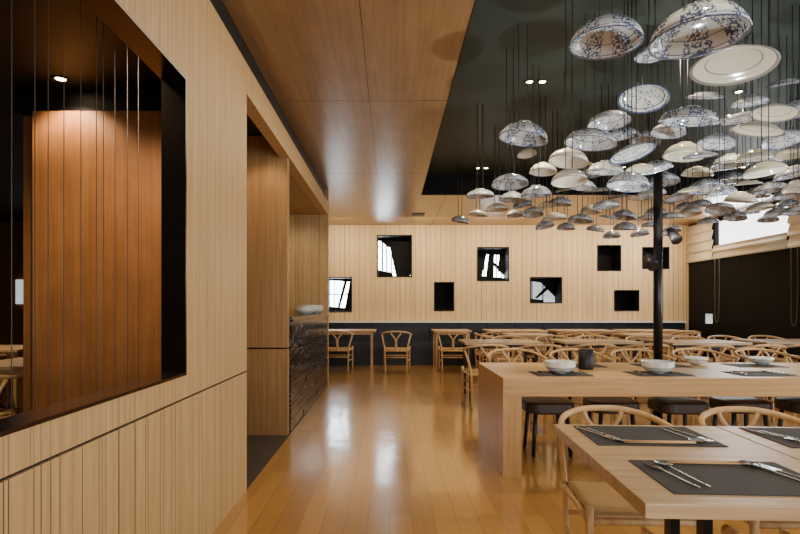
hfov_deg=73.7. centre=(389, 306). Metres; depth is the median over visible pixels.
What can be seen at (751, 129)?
plate
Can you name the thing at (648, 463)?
fork
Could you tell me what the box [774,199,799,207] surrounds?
bowl
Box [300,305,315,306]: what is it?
bowl
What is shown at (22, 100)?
wall
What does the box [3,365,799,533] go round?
floor
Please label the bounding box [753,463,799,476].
fork
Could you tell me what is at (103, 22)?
steel cable
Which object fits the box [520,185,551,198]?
bowl
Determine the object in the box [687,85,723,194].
bowl
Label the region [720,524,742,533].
dining chair
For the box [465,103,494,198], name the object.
bowl
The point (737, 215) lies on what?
bowl
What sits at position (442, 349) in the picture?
dining chair
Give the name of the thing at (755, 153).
bowl
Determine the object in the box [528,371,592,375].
placemat
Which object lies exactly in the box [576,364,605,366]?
placemat
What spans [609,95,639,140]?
bowl
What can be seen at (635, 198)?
plate
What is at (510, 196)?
bowl
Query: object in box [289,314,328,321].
countertop
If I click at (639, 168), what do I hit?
plate
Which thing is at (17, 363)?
dining table
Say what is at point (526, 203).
bowl
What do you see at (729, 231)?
window
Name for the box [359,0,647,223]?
trim
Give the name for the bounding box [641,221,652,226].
bowl
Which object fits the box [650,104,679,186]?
bowl
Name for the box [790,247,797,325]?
blind cord
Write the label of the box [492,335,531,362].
dining chair
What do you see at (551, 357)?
dining chair
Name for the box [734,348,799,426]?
dining chair
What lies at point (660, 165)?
bowl
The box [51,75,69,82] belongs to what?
recessed light
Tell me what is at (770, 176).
plate
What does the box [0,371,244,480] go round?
trim
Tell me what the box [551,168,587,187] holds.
bowl
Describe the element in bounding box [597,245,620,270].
window
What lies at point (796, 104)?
bowl
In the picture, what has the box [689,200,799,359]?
wall
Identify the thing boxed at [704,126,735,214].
bowl
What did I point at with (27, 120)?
wall
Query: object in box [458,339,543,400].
dining table
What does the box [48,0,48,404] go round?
steel cable
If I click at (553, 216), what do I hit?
bowl
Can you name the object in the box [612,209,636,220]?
bowl
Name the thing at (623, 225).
bowl
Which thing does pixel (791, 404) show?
stool
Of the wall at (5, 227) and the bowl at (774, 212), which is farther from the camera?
the wall at (5, 227)
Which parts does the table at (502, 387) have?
leg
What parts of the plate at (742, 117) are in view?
plate, cord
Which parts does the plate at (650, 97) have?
cord, plate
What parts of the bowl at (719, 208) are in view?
cord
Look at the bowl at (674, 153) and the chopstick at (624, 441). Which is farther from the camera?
the bowl at (674, 153)
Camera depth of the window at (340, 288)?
12.02 m
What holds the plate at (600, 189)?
hanging from the ceiling at (480, 75)
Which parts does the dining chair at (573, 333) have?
rail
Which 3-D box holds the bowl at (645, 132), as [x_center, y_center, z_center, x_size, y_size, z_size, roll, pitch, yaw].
[2.760,-1.931,5.773,0.311,0.338,0.315,0,0,0]
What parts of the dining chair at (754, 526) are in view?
backrest, rail, leg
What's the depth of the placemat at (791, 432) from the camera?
1.87 m
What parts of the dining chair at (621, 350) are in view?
leg, backrest, rail, leg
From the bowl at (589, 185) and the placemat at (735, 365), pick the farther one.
the bowl at (589, 185)
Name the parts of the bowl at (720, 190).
cord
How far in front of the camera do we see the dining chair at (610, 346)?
6.31 m
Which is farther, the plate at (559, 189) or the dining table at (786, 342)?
the plate at (559, 189)
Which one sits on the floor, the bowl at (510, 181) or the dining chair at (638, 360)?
the dining chair at (638, 360)
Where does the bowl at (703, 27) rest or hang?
hanging from the ceiling at (480, 75)
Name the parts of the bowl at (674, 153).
cord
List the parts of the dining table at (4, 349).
leg, leg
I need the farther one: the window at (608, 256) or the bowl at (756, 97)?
the window at (608, 256)
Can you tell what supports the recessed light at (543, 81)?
in the ceiling at (480, 75)
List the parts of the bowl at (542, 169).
cord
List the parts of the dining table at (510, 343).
leg, leg, leg, leg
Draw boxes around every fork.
[575,426,619,440]
[642,461,700,487]
[667,427,714,441]
[744,428,799,441]
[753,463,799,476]
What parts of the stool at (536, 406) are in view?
leg, leg, seat, leg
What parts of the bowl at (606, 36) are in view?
cord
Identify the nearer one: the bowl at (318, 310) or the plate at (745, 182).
the plate at (745, 182)
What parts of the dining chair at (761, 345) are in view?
rail, backrest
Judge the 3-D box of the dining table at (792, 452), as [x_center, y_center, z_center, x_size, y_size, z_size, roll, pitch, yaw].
[1.509,0.825,1.588,0.600,0.750,0.830,0,0,3]
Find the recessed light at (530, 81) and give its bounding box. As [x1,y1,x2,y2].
[524,79,534,84]
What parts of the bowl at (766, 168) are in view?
cord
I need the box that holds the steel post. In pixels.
[644,159,682,424]
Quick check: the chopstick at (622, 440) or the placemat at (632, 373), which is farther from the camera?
the placemat at (632, 373)
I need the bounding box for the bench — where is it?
[329,321,697,364]
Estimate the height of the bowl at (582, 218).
1.152 m
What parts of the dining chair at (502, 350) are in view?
backrest, rail, leg, leg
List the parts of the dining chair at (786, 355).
leg, backrest, leg, rail, leg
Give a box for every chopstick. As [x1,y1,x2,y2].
[622,440,694,441]
[624,441,695,443]
[665,460,741,462]
[669,461,749,464]
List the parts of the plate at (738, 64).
plate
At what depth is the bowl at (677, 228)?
7.50 m
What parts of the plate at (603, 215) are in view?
cord, plate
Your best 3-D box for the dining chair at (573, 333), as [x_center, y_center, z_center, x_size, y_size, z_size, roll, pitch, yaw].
[2.946,0.814,8.870,0.499,0.776,0.574,0,0,0]
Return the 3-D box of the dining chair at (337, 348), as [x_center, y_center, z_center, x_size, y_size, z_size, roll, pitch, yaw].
[-0.951,0.814,9.879,0.574,0.776,0.499,0,0,2]
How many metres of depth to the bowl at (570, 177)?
3.44 m
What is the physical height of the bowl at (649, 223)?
1.208 m
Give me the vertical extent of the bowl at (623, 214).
1.090 m
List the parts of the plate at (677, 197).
plate, cord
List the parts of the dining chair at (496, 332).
rail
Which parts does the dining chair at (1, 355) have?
leg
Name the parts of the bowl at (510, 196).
cord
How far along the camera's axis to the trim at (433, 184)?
8.47 m
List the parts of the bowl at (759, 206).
cord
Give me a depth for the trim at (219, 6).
3.97 m
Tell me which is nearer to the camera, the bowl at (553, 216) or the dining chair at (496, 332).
the bowl at (553, 216)
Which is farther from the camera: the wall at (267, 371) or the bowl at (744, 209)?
the bowl at (744, 209)
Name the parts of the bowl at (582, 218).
cord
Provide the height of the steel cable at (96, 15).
2.600 m
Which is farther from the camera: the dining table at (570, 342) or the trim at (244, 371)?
the dining table at (570, 342)
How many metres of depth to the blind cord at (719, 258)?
10.42 m
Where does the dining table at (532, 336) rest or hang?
on the floor
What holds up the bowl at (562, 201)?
hanging from the ceiling at (480, 75)
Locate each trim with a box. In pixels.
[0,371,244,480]
[210,0,324,195]
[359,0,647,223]
[421,0,777,194]
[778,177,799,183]
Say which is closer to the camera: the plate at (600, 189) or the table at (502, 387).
the table at (502, 387)
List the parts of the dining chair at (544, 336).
backrest, rail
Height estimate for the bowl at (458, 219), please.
0.946 m
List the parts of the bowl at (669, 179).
cord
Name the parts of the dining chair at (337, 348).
backrest, seat, rail, leg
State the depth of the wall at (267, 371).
4.99 m
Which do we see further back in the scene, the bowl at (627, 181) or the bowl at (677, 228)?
the bowl at (677, 228)
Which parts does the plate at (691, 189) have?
plate, cord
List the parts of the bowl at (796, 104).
cord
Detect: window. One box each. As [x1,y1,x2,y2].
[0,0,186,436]
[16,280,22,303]
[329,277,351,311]
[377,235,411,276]
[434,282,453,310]
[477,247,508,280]
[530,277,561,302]
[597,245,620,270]
[614,290,638,310]
[642,247,668,268]
[706,314,711,323]
[719,207,788,244]
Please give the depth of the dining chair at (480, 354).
8.73 m
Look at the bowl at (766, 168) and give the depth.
3.09 m
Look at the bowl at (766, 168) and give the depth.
3.08 m
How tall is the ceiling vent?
0.009 m
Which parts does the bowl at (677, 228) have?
cord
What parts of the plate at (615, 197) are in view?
plate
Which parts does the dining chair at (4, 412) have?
leg, rail, seat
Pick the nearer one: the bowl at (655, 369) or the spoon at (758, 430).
the spoon at (758, 430)
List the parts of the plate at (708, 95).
plate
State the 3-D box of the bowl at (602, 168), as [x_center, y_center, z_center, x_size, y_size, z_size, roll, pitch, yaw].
[2.032,-1.673,5.040,0.329,0.853,0.328,0,0,0]
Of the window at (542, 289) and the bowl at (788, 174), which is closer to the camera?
the bowl at (788, 174)
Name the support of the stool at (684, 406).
on the floor
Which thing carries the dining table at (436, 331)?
on the floor
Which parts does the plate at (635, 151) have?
cord, plate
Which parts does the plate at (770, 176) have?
plate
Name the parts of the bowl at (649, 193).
cord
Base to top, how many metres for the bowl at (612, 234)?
1.072 m
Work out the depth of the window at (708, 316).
10.98 m
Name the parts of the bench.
seat, backrest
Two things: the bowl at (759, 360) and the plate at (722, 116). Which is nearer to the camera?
the bowl at (759, 360)
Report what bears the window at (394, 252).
in the wall at (440, 253)
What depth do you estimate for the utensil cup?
4.25 m
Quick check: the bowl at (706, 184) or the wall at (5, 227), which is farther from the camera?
the wall at (5, 227)
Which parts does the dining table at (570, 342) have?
leg, leg, leg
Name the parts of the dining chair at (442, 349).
leg, leg, seat, rail, backrest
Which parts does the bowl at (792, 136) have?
cord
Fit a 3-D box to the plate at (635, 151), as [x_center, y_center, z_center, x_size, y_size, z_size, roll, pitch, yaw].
[1.383,-1.470,3.048,0.250,1.260,0.251,0,0,0]
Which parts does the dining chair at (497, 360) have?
rail, seat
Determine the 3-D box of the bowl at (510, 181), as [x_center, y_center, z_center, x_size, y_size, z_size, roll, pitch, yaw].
[0.977,-1.540,4.340,0.300,1.121,0.298,0,0,0]
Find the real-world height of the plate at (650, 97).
0.609 m
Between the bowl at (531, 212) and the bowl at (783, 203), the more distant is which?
the bowl at (783, 203)
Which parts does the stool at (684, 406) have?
leg, leg, seat, leg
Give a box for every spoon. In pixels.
[587,428,629,441]
[654,459,710,486]
[661,428,703,441]
[739,460,799,480]
[758,430,799,439]
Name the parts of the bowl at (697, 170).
cord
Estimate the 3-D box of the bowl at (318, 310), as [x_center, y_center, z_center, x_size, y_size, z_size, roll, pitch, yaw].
[-1.080,0.060,7.750,0.220,0.079,0.220,0,0,0]
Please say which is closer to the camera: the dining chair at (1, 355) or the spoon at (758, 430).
the spoon at (758, 430)
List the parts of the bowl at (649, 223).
cord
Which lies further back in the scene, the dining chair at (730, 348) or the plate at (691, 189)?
the dining chair at (730, 348)
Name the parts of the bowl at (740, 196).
cord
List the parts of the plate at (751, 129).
cord, plate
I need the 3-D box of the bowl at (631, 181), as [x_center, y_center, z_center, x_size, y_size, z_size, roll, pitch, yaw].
[1.490,-1.415,3.338,0.252,1.369,0.255,0,0,0]
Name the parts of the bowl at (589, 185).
cord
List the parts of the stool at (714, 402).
leg, leg, seat, leg, leg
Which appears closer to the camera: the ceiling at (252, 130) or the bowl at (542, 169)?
the ceiling at (252, 130)
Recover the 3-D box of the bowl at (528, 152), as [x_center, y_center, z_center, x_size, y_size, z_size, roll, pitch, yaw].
[1.621,-1.942,6.309,0.229,0.316,0.227,0,0,0]
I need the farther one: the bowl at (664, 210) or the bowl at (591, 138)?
the bowl at (664, 210)
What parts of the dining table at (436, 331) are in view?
leg, leg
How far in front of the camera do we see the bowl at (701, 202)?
7.10 m
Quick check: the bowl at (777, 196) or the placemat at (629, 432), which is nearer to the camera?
the placemat at (629, 432)
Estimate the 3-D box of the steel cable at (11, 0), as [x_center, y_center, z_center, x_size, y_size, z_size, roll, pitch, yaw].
[-1.140,-0.100,1.607,0.003,2.600,0.003,0,0,0]
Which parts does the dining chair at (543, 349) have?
rail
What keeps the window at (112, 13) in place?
in the wall at (191, 33)
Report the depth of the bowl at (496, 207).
6.19 m
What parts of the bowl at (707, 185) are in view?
cord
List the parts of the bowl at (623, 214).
cord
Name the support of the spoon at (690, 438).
on the placemat at (629, 432)
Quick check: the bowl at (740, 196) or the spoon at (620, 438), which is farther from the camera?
the bowl at (740, 196)
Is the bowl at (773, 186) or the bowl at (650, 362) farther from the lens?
the bowl at (773, 186)
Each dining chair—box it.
[0,354,7,407]
[0,374,22,418]
[329,331,354,372]
[381,331,411,373]
[437,331,467,372]
[460,344,509,409]
[474,333,505,377]
[482,331,513,362]
[487,348,547,433]
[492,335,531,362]
[512,344,562,362]
[515,331,547,357]
[535,335,573,359]
[548,333,583,356]
[549,348,612,424]
[557,331,590,357]
[558,405,695,533]
[564,343,615,405]
[577,335,620,362]
[587,333,624,362]
[593,331,627,362]
[610,348,678,425]
[616,343,669,399]
[625,335,670,362]
[636,331,666,359]
[663,331,700,359]
[663,333,699,356]
[670,336,719,362]
[671,348,743,425]
[676,344,734,399]
[698,406,799,533]
[707,335,745,362]
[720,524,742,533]
[728,344,787,410]
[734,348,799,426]
[747,335,797,362]
[765,344,799,400]
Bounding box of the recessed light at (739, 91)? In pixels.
[733,90,743,93]
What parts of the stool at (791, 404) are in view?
leg, seat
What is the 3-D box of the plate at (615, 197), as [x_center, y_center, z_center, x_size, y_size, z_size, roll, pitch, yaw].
[3.004,-1.747,6.965,0.327,0.706,0.329,0,0,0]
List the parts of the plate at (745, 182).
plate, cord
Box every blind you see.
[686,223,712,262]
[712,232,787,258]
[787,197,799,247]
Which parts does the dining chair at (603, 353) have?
rail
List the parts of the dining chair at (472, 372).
leg, leg, seat, rail, backrest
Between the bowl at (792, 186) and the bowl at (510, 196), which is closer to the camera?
the bowl at (792, 186)
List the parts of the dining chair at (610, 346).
leg, rail, backrest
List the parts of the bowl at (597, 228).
cord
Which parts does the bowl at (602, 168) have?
cord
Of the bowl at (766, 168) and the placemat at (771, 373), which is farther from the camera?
the placemat at (771, 373)
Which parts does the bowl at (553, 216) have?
cord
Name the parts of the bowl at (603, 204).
cord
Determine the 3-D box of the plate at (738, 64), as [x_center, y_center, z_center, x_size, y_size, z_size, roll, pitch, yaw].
[1.591,-1.595,2.474,0.358,1.010,0.358,0,0,0]
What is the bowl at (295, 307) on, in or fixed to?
on the bowl at (299, 311)
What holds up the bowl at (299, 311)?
on the counter at (308, 350)
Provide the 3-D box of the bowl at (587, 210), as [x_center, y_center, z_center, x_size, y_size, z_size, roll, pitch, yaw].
[3.075,-1.770,8.200,0.312,0.660,0.312,0,0,0]
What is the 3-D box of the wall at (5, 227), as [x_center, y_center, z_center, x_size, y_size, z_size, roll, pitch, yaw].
[-4.770,-0.100,8.850,4.860,2.600,0.100,0,0,0]
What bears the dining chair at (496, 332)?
on the floor
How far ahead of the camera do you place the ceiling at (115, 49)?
3.05 m
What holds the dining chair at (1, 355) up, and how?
on the floor
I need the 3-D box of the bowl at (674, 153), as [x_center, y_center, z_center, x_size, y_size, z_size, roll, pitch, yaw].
[2.273,-1.622,4.123,0.298,0.955,0.300,0,0,0]
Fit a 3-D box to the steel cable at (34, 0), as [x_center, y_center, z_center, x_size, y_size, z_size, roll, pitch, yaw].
[-1.140,-0.100,1.712,0.003,2.600,0.003,0,0,0]
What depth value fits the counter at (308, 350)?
6.04 m
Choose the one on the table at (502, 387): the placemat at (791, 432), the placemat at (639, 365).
the placemat at (639, 365)
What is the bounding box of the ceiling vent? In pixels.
[412,213,424,215]
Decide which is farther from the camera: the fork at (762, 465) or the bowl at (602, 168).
the bowl at (602, 168)
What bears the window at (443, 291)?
in the wall at (440, 253)
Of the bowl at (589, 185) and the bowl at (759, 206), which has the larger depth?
the bowl at (759, 206)
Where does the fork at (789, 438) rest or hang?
on the placemat at (791, 432)
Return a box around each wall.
[0,0,327,533]
[0,222,22,379]
[12,90,160,115]
[23,116,31,411]
[32,111,160,409]
[245,136,288,434]
[289,190,328,385]
[329,225,688,340]
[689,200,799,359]
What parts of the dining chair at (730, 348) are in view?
rail, backrest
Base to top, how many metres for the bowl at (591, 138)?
0.960 m
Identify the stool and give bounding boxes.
[522,397,574,456]
[583,397,639,424]
[648,397,708,425]
[709,397,772,426]
[774,397,799,426]
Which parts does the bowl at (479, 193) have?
cord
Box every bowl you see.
[295,307,311,308]
[295,309,311,314]
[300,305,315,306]
[313,308,322,313]
[451,215,469,223]
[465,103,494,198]
[465,188,494,198]
[468,210,487,216]
[485,126,508,211]
[485,203,508,211]
[491,49,528,190]
[491,173,528,190]
[499,24,547,146]
[499,111,524,202]
[499,191,524,202]
[506,165,522,217]
[506,209,522,217]
[512,199,533,208]
[517,147,536,158]
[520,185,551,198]
[522,206,543,217]
[529,96,556,176]
[529,162,556,176]
[535,221,554,229]
[542,111,567,220]
[542,212,567,220]
[544,360,575,364]
[544,363,575,373]
[548,73,587,168]
[548,135,571,206]
[548,196,571,206]
[551,0,587,187]
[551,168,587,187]
[557,188,575,230]
[564,13,616,150]
[564,127,616,150]
[567,120,592,223]
[567,214,592,223]
[569,0,644,59]
[570,100,595,190]
[570,180,595,190]
[579,205,600,214]
[581,156,599,177]
[586,178,604,231]
[586,224,604,231]
[587,58,630,130]
[587,85,623,175]
[587,160,623,175]
[592,106,620,209]
[592,199,620,209]
[603,175,620,238]
[603,230,620,238]
[606,0,649,192]
[606,171,649,192]
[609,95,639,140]
[612,126,636,220]
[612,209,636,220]
[613,163,637,229]
[613,222,637,229]
[629,113,660,145]
[630,192,649,236]
[633,214,652,220]
[634,0,660,63]
[637,111,666,196]
[637,187,666,196]
[638,160,672,174]
[641,118,652,226]
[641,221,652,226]
[641,360,674,364]
[641,363,674,373]
[644,207,667,216]
[648,0,751,59]
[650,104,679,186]
[650,124,686,138]
[650,172,679,186]
[658,0,718,126]
[658,105,718,126]
[662,59,704,161]
[663,139,684,218]
[663,161,681,232]
[663,211,684,218]
[663,224,681,232]
[675,202,690,209]
[680,206,701,217]
[681,103,713,176]
[681,166,713,176]
[683,356,708,364]
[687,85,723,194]
[687,179,723,194]
[687,199,712,207]
[696,86,735,149]
[697,217,718,223]
[703,150,718,171]
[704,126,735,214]
[704,202,735,214]
[706,86,737,197]
[706,184,737,197]
[711,153,749,169]
[716,172,749,183]
[723,93,756,202]
[723,191,756,202]
[723,211,747,221]
[731,94,769,108]
[736,148,774,162]
[739,208,760,213]
[742,0,788,178]
[742,161,788,178]
[745,137,774,212]
[745,161,771,198]
[745,202,774,212]
[747,356,774,364]
[751,181,786,194]
[756,216,779,222]
[760,35,799,149]
[760,129,799,149]
[763,149,786,217]
[763,207,786,217]
[771,121,799,199]
[771,191,799,199]
[773,85,799,180]
[773,97,799,159]
[773,165,799,180]
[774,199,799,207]
[781,62,799,193]
[781,177,799,215]
[781,179,799,193]
[786,5,799,118]
[786,100,799,118]
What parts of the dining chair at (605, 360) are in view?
rail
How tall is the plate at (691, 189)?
1.062 m
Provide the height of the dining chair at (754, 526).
0.756 m
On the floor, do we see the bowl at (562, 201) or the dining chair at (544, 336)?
the dining chair at (544, 336)
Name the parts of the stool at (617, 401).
leg, seat, leg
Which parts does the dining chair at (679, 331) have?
rail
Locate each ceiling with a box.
[0,0,160,221]
[222,0,778,224]
[247,114,262,135]
[289,171,321,214]
[427,0,799,174]
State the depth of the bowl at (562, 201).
6.43 m
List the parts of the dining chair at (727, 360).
rail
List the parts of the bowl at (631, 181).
cord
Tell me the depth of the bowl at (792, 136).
4.16 m
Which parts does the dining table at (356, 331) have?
leg, leg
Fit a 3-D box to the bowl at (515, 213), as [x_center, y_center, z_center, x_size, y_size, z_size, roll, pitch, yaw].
[1.850,-1.392,7.903,0.259,0.088,0.259,-4,-5,34]
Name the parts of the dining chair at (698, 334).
rail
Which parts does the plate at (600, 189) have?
cord, plate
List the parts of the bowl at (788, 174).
cord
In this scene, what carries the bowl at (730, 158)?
hanging from the ceiling at (480, 75)
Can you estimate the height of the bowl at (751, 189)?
0.576 m
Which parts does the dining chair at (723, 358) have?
backrest, leg, rail, leg, leg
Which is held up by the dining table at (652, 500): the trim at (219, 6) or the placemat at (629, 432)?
the placemat at (629, 432)
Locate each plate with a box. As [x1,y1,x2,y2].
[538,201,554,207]
[555,188,571,191]
[585,151,612,191]
[599,149,617,219]
[609,0,655,164]
[610,146,632,199]
[617,24,669,113]
[625,43,654,172]
[628,194,652,200]
[663,139,692,202]
[676,80,703,192]
[681,56,718,158]
[685,56,725,99]
[689,0,780,85]
[711,115,729,125]
[718,36,754,125]
[729,0,785,137]
[732,81,762,185]
[749,104,799,122]
[763,149,781,178]
[764,78,798,88]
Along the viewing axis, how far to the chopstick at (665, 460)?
1.53 m
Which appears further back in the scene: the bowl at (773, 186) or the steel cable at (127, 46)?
the bowl at (773, 186)
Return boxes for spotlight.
[644,253,658,270]
[662,227,682,244]
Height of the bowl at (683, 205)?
0.591 m
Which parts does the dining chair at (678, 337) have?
rail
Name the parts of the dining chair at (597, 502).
leg, leg, backrest, seat, rail, leg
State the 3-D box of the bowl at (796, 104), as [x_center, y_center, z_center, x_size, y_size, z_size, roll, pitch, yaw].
[2.825,-1.719,3.711,0.269,0.762,0.270,0,0,0]
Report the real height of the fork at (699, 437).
0.006 m
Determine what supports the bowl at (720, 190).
hanging from the ceiling at (480, 75)
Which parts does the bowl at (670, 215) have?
cord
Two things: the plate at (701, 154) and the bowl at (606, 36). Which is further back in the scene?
the plate at (701, 154)
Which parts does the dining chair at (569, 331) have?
rail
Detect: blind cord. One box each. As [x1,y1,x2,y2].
[714,258,719,322]
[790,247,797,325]
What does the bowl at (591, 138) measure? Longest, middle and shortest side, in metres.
0.360 x 0.360 x 0.096 m
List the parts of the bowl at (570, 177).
cord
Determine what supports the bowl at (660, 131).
hanging from the ceiling at (480, 75)
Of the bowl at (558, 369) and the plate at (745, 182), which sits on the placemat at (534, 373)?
the bowl at (558, 369)
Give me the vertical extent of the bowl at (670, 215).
1.083 m
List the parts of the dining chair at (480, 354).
leg, rail, seat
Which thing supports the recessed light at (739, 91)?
in the ceiling at (480, 75)
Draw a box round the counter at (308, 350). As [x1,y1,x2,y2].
[288,314,328,431]
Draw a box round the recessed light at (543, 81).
[537,79,547,84]
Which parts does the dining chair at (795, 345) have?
rail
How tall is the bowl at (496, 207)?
0.072 m
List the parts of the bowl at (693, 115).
cord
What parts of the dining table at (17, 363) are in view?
leg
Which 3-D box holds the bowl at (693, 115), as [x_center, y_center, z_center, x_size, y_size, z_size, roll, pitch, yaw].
[1.778,-1.585,3.181,0.322,1.029,0.318,0,0,0]
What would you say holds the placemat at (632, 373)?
on the table at (502, 387)
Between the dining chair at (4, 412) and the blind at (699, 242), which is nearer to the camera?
the dining chair at (4, 412)
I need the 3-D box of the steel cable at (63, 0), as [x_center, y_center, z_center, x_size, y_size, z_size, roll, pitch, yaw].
[-1.140,-0.100,1.865,0.003,2.600,0.003,0,0,0]
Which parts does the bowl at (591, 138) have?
cord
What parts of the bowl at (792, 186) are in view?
cord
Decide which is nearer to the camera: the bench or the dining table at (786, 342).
the dining table at (786, 342)
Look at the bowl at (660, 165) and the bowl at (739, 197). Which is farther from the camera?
the bowl at (739, 197)
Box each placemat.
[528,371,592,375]
[574,426,728,446]
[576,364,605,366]
[622,371,693,375]
[628,460,799,496]
[631,364,689,366]
[719,371,796,375]
[723,364,785,366]
[739,427,799,447]
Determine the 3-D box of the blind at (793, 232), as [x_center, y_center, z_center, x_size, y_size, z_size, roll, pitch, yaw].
[6.454,-1.345,7.620,0.048,0.790,2.040,0,0,0]
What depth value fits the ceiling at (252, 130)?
4.81 m
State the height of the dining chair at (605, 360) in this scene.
0.776 m
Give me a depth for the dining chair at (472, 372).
6.20 m
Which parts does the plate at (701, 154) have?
plate, cord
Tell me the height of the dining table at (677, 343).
0.750 m
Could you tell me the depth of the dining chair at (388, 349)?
9.62 m
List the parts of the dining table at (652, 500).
leg, leg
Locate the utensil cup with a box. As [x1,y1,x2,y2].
[578,349,593,369]
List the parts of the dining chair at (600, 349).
rail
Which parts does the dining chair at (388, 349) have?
leg, backrest, rail, seat, leg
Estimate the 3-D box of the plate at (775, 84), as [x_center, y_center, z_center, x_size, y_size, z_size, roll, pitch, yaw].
[3.226,-1.943,4.366,0.267,0.315,0.264,0,0,0]
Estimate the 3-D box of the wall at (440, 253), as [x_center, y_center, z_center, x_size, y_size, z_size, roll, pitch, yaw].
[-0.350,-0.290,11.660,13.700,2.980,0.120,0,0,0]
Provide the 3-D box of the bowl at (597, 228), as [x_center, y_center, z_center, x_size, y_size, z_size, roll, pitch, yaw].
[3.010,-1.156,7.806,0.270,0.092,0.270,7,9,-6]
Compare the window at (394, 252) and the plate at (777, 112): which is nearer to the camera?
the plate at (777, 112)
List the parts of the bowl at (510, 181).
cord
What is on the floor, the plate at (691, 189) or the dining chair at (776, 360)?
the dining chair at (776, 360)
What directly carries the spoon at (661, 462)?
on the placemat at (723, 479)
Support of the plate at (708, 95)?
hanging from the ceiling at (480, 75)
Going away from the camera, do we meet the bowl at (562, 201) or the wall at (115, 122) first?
the wall at (115, 122)
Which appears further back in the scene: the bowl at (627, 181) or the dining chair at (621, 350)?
the dining chair at (621, 350)
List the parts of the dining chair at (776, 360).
rail, seat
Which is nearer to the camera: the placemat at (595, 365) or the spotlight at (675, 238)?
the placemat at (595, 365)
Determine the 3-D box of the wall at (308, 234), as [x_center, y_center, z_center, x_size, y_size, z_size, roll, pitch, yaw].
[-1.620,-0.290,8.140,1.360,2.980,0.080,0,0,0]
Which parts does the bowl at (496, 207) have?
cord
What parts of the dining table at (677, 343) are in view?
leg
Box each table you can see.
[0,345,22,407]
[0,357,22,407]
[329,329,375,369]
[431,329,471,369]
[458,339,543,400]
[478,363,799,477]
[482,329,548,362]
[502,333,552,362]
[546,329,615,351]
[549,339,642,398]
[554,424,799,533]
[611,333,673,357]
[612,329,685,358]
[646,339,752,362]
[716,426,799,459]
[731,339,799,399]
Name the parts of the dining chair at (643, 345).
rail, backrest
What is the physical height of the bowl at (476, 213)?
0.779 m
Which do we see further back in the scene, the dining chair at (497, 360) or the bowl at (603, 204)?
the dining chair at (497, 360)
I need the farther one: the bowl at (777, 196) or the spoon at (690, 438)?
the bowl at (777, 196)
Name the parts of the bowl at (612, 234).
cord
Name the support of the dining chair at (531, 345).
on the floor
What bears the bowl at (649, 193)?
hanging from the ceiling at (480, 75)
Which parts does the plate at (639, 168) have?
plate, cord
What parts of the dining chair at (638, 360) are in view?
rail, backrest, seat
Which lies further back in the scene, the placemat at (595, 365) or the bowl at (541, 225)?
the bowl at (541, 225)
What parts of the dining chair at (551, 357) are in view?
leg, backrest, rail, leg, leg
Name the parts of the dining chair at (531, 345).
rail, backrest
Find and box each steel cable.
[11,0,11,415]
[34,0,34,408]
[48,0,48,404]
[63,0,63,400]
[80,0,80,395]
[96,15,96,390]
[103,22,103,388]
[127,46,127,381]
[138,57,138,378]

